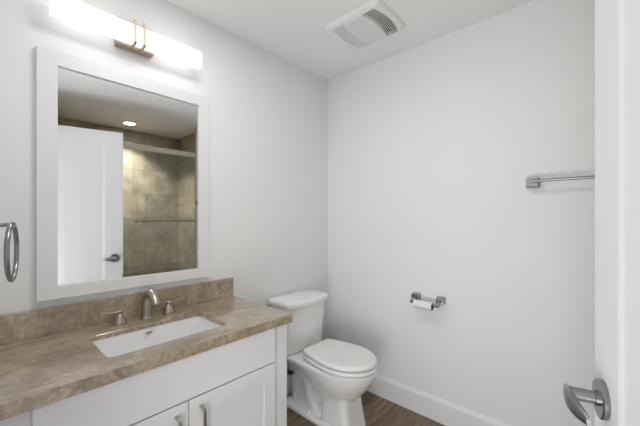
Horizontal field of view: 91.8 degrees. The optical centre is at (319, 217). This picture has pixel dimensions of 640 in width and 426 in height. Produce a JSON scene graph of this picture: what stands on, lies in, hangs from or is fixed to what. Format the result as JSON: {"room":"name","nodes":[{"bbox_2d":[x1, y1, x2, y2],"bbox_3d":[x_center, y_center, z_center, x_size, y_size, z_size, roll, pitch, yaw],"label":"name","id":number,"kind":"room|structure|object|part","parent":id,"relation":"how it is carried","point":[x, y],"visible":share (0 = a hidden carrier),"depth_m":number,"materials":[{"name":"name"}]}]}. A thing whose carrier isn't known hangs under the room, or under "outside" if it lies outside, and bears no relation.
{"room":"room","nodes":[
{"label":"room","id":0,"kind":"room"},
{"bbox_2d":[0,222,18,281],"bbox_3d":[-0.940,0.094,0.902,0.081,0.192,0.181,0,0,-40],"label":"towel ring","id":1,"kind":"object","parent":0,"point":[11,226],"visible":1,"depth_m":0.89,"materials":[{"name":"grey metal"}]},
{"bbox_2d":[0,0,327,370],"bbox_3d":[-1.030,0.072,1.436,0.100,2.416,3.349,0,0,42],"label":"wall","id":2,"kind":"structure","parent":0,"point":[268,114],"depth_m":1.86,"materials":[{"name":"white paint"}]},
{"bbox_2d":[0,277,232,344],"bbox_3d":[-0.884,0.419,1.506,0.020,0.110,1.045,0,0,42],"label":"backsplash","id":3,"kind":"structure","parent":2,"relation":"attached to","point":[28,324],"depth_m":1.36,"materials":[{"name":"beige stone"}]},
{"bbox_2d":[36,45,208,301],"bbox_3d":[-0.884,-0.176,1.504,0.023,1.019,0.730,0,0,42],"label":"wall mirror","id":4,"kind":"object","parent":2,"relation":"attached to","point":[122,158],"visible":1,"depth_m":1.42,"materials":[{"name":"white paint"}]},
{"bbox_3d":[-0.883,-0.173,1.506,0.006,0.906,0.604,0,0,42],"label":"glass","id":5,"kind":"part","parent":4,"relation":"part of","materials":[{"name":"white mirror"}]},
{"bbox_2d":[50,0,201,69],"bbox_3d":[-0.867,-0.856,1.458,0.111,0.128,0.614,0,0,42],"label":"vanity light","id":6,"kind":"object","parent":2,"relation":"attached to","point":[127,35],"visible":1,"depth_m":1.41,"materials":[{"name":"white glass"}]},
{"bbox_2d":[287,375,291,395],"bbox_3d":[-0.240,1.205,2.227,0.012,0.150,0.914,0,0,42],"label":"baseboard","id":7,"kind":"structure","parent":2,"relation":"attached to","point":[289,377],"depth_m":2.24,"materials":[{"name":"white paint"}]},
{"bbox_2d":[287,361,293,374],"bbox_3d":[-0.235,0.985,2.132,0.116,0.183,0.056,0,0,42],"label":"shutoff valve","id":8,"kind":"object","parent":2,"relation":"attached to","point":[289,372],"visible":0.48,"depth_m":2.10,"materials":[{"name":"silver metal"}]},
{"bbox_2d":[167,0,533,80],"bbox_3d":[0.074,-1.161,0.438,3.077,0.050,3.349,0,0,42],"label":"ceiling","id":9,"kind":"structure","parent":0,"point":[295,31],"depth_m":1.80,"materials":[{"name":"white paint"}]},
{"bbox_2d":[326,0,405,49],"bbox_3d":[0.270,-1.119,1.828,0.360,0.034,0.325,0,0,42],"label":"exhaust fan","id":10,"kind":"object","parent":9,"relation":"attached to","point":[369,23],"visible":1,"depth_m":1.78,"materials":[{"name":"white plastic"}]},
{"bbox_2d":[334,25,367,47],"bbox_3d":[0.187,-1.111,1.903,0.091,0.008,0.264,0,0,42],"label":"grille","id":11,"kind":"object","parent":10,"relation":"attached to","point":[345,33],"depth_m":1.89,"materials":[{"name":"white plastic"}]},
{"bbox_2d":[363,9,396,34],"bbox_3d":[0.352,-1.108,1.754,0.090,0.002,0.264,0,0,42],"label":"grille","id":12,"kind":"object","parent":10,"relation":"attached to","point":[380,20],"depth_m":1.75,"materials":[{"name":"white plastic"}]},
{"bbox_2d":[287,391,444,425],"bbox_3d":[0.074,1.305,0.438,3.077,0.050,3.349,0,0,42],"label":"floor","id":13,"kind":"structure","parent":0,"point":[378,411],"depth_m":2.00,"materials":[{"name":"brown wood"}]},
{"bbox_2d":[0,324,286,425],"bbox_3d":[-0.683,0.897,1.315,0.572,0.765,1.028,0,0,42],"label":"vanity cabinet","id":14,"kind":"object","parent":13,"relation":"on","point":[243,382],"visible":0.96,"depth_m":1.18,"materials":[{"name":"white paint"}]},
{"bbox_2d":[0,277,292,420],"bbox_3d":[-0.689,0.439,1.329,0.548,0.150,1.045,0,0,42],"label":"countertop","id":15,"kind":"structure","parent":14,"relation":"on","point":[48,355],"depth_m":1.20,"materials":[{"name":"beige stone"}]},
{"bbox_2d":[100,288,181,325],"bbox_3d":[-0.788,0.400,1.431,0.160,0.147,0.357,0,0,42],"label":"bathroom faucet","id":16,"kind":"object","parent":15,"relation":"on","point":[150,298],"visible":1,"depth_m":1.44,"materials":[{"name":"silver metal"}]},
{"bbox_3d":[-0.918,0.420,1.366,0.021,0.023,0.084,0,0,42],"label":"lever","id":17,"kind":"part","parent":16,"relation":"part of","materials":[{"name":"silver metal"}]},
{"bbox_3d":[-0.897,0.451,1.389,0.053,0.044,0.053,0,0,42],"label":"handle","id":18,"kind":"part","parent":16,"relation":"part of","materials":[{"name":"silver metal"}]},
{"bbox_3d":[-0.784,0.400,1.435,0.160,0.147,0.054,0,0,42],"label":"spout","id":19,"kind":"part","parent":16,"relation":"part of","materials":[{"name":"silver metal"}]},
{"bbox_3d":[-0.756,0.451,1.545,0.053,0.044,0.053,0,0,42],"label":"handle","id":20,"kind":"part","parent":16,"relation":"part of","materials":[{"name":"silver metal"}]},
{"bbox_3d":[-0.739,0.421,1.571,0.021,0.021,0.084,0,0,33],"label":"lever","id":21,"kind":"part","parent":16,"relation":"part of","materials":[{"name":"silver metal"}]},
{"bbox_2d":[93,316,220,356],"bbox_3d":[-0.664,0.571,1.308,0.314,0.152,0.496,0,0,42],"label":"undermount sink","id":22,"kind":"object","parent":15,"relation":"in","point":[125,343],"visible":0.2,"depth_m":1.40,"materials":[{"name":"white ceramic"}]},
{"bbox_3d":[-0.640,0.931,1.001,0.018,0.498,0.428,0,0,42],"label":"door","id":23,"kind":"part","parent":14,"relation":"part of","materials":[{"name":"white paint"}]},
{"bbox_3d":[-0.506,0.784,1.110,0.034,0.136,0.015,0,0,42],"label":"handle","id":24,"kind":"part","parent":14,"relation":"part of","materials":[{"name":"silver metal"}]},
{"bbox_3d":[-0.444,0.784,1.179,0.034,0.136,0.015,0,0,42],"label":"handle","id":25,"kind":"part","parent":14,"relation":"part of","materials":[{"name":"silver metal"}]},
{"bbox_3d":[-0.356,0.931,1.315,0.018,0.498,0.412,0,0,42],"label":"door","id":26,"kind":"part","parent":14,"relation":"part of","materials":[{"name":"white paint"}]},
{"bbox_2d":[268,289,377,425],"bbox_3d":[0.038,0.909,1.996,0.710,0.742,0.406,0,0,42],"label":"toilet","id":27,"kind":"object","parent":13,"relation":"on","point":[330,377],"visible":0.98,"depth_m":1.94,"materials":[{"name":"white ceramic"}]},
{"bbox_3d":[-0.142,0.736,2.158,0.200,0.315,0.378,0,0,42],"label":"tank","id":28,"kind":"part","parent":27,"relation":"part of","materials":[{"name":"white ceramic"}]},
{"bbox_3d":[-0.136,0.558,2.153,0.241,0.039,0.406,0,0,42],"label":"tank lid","id":29,"kind":"part","parent":27,"relation":"part of","materials":[{"name":"white ceramic"}]},
{"bbox_3d":[0.060,1.087,1.992,0.661,0.385,0.353,0,0,42],"label":"bowl","id":30,"kind":"part","parent":27,"relation":"part of","materials":[{"name":"white ceramic"}]},
{"bbox_3d":[0.138,0.847,1.921,0.451,0.024,0.340,0,0,42],"label":"lid","id":31,"kind":"part","parent":27,"relation":"part of","materials":[{"name":"white plastic"}]},
{"bbox_3d":[0.142,0.878,1.917,0.450,0.019,0.350,0,0,42],"label":"seat","id":32,"kind":"part","parent":27,"relation":"part of","materials":[{"name":"white plastic"}]},
{"bbox_2d":[563,0,639,425],"bbox_3d":[0.410,0.238,0.277,0.172,2.067,0.911,0,0,28],"label":"door","id":33,"kind":"structure","parent":13,"relation":"on","point":[614,394],"depth_m":0.57,"materials":[{"name":"white paint"}]},
{"bbox_3d":[0.527,0.373,0.617,0.058,0.040,0.114,0,0,28],"label":"lever","id":34,"kind":"part","parent":33,"relation":"part of","materials":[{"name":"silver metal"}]},
{"bbox_2d":[328,0,594,425],"bbox_3d":[0.859,0.072,1.918,2.057,2.416,0.100,0,0,42],"label":"wall","id":35,"kind":"structure","parent":0,"point":[434,145],"depth_m":1.80,"materials":[{"name":"white paint"}]},
{"bbox_2d":[410,292,445,307],"bbox_3d":[0.674,0.519,1.963,0.212,0.056,0.078,0,0,42],"label":"toilet paper holder","id":36,"kind":"object","parent":35,"relation":"attached to","point":[415,295],"visible":0.9,"depth_m":1.92,"materials":[{"name":"silver metal"}]},
{"bbox_3d":[0.616,0.519,2.018,0.052,0.055,0.076,0,0,42],"label":"post","id":37,"kind":"part","parent":36,"relation":"part of","materials":[{"name":"silver metal"}]},
{"bbox_2d":[413,299,433,310],"bbox_3d":[0.649,0.546,1.946,0.118,0.052,0.052,0,0,42],"label":"toilet paper roll","id":38,"kind":"object","parent":36,"relation":"hanging from","point":[420,304],"visible":0.97,"depth_m":1.93,"materials":[{"name":"white paper"}]},
{"bbox_3d":[0.735,0.519,1.911,0.052,0.055,0.076,0,0,42],"label":"post","id":39,"kind":"part","parent":36,"relation":"part of","materials":[{"name":"silver metal"}]},
{"bbox_2d":[367,373,510,425],"bbox_3d":[0.823,1.205,1.875,2.033,0.150,0.012,0,0,42],"label":"baseboard","id":40,"kind":"structure","parent":35,"relation":"attached to","point":[447,413],"depth_m":1.99,"materials":[{"name":"white paint"}]},
{"bbox_2d":[526,175,594,187],"bbox_3d":[1.282,-0.183,1.419,0.582,0.052,0.072,0,0,42],"label":"towel bar","id":41,"kind":"object","parent":35,"relation":"attached to","point":[530,182],"visible":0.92,"depth_m":1.53,"materials":[{"name":"grey metal"}]},
{"bbox_3d":[1.090,-0.183,1.594,0.062,0.052,0.069,0,0,42],"label":"post","id":42,"kind":"part","parent":41,"relation":"part of","materials":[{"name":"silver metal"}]}
]}

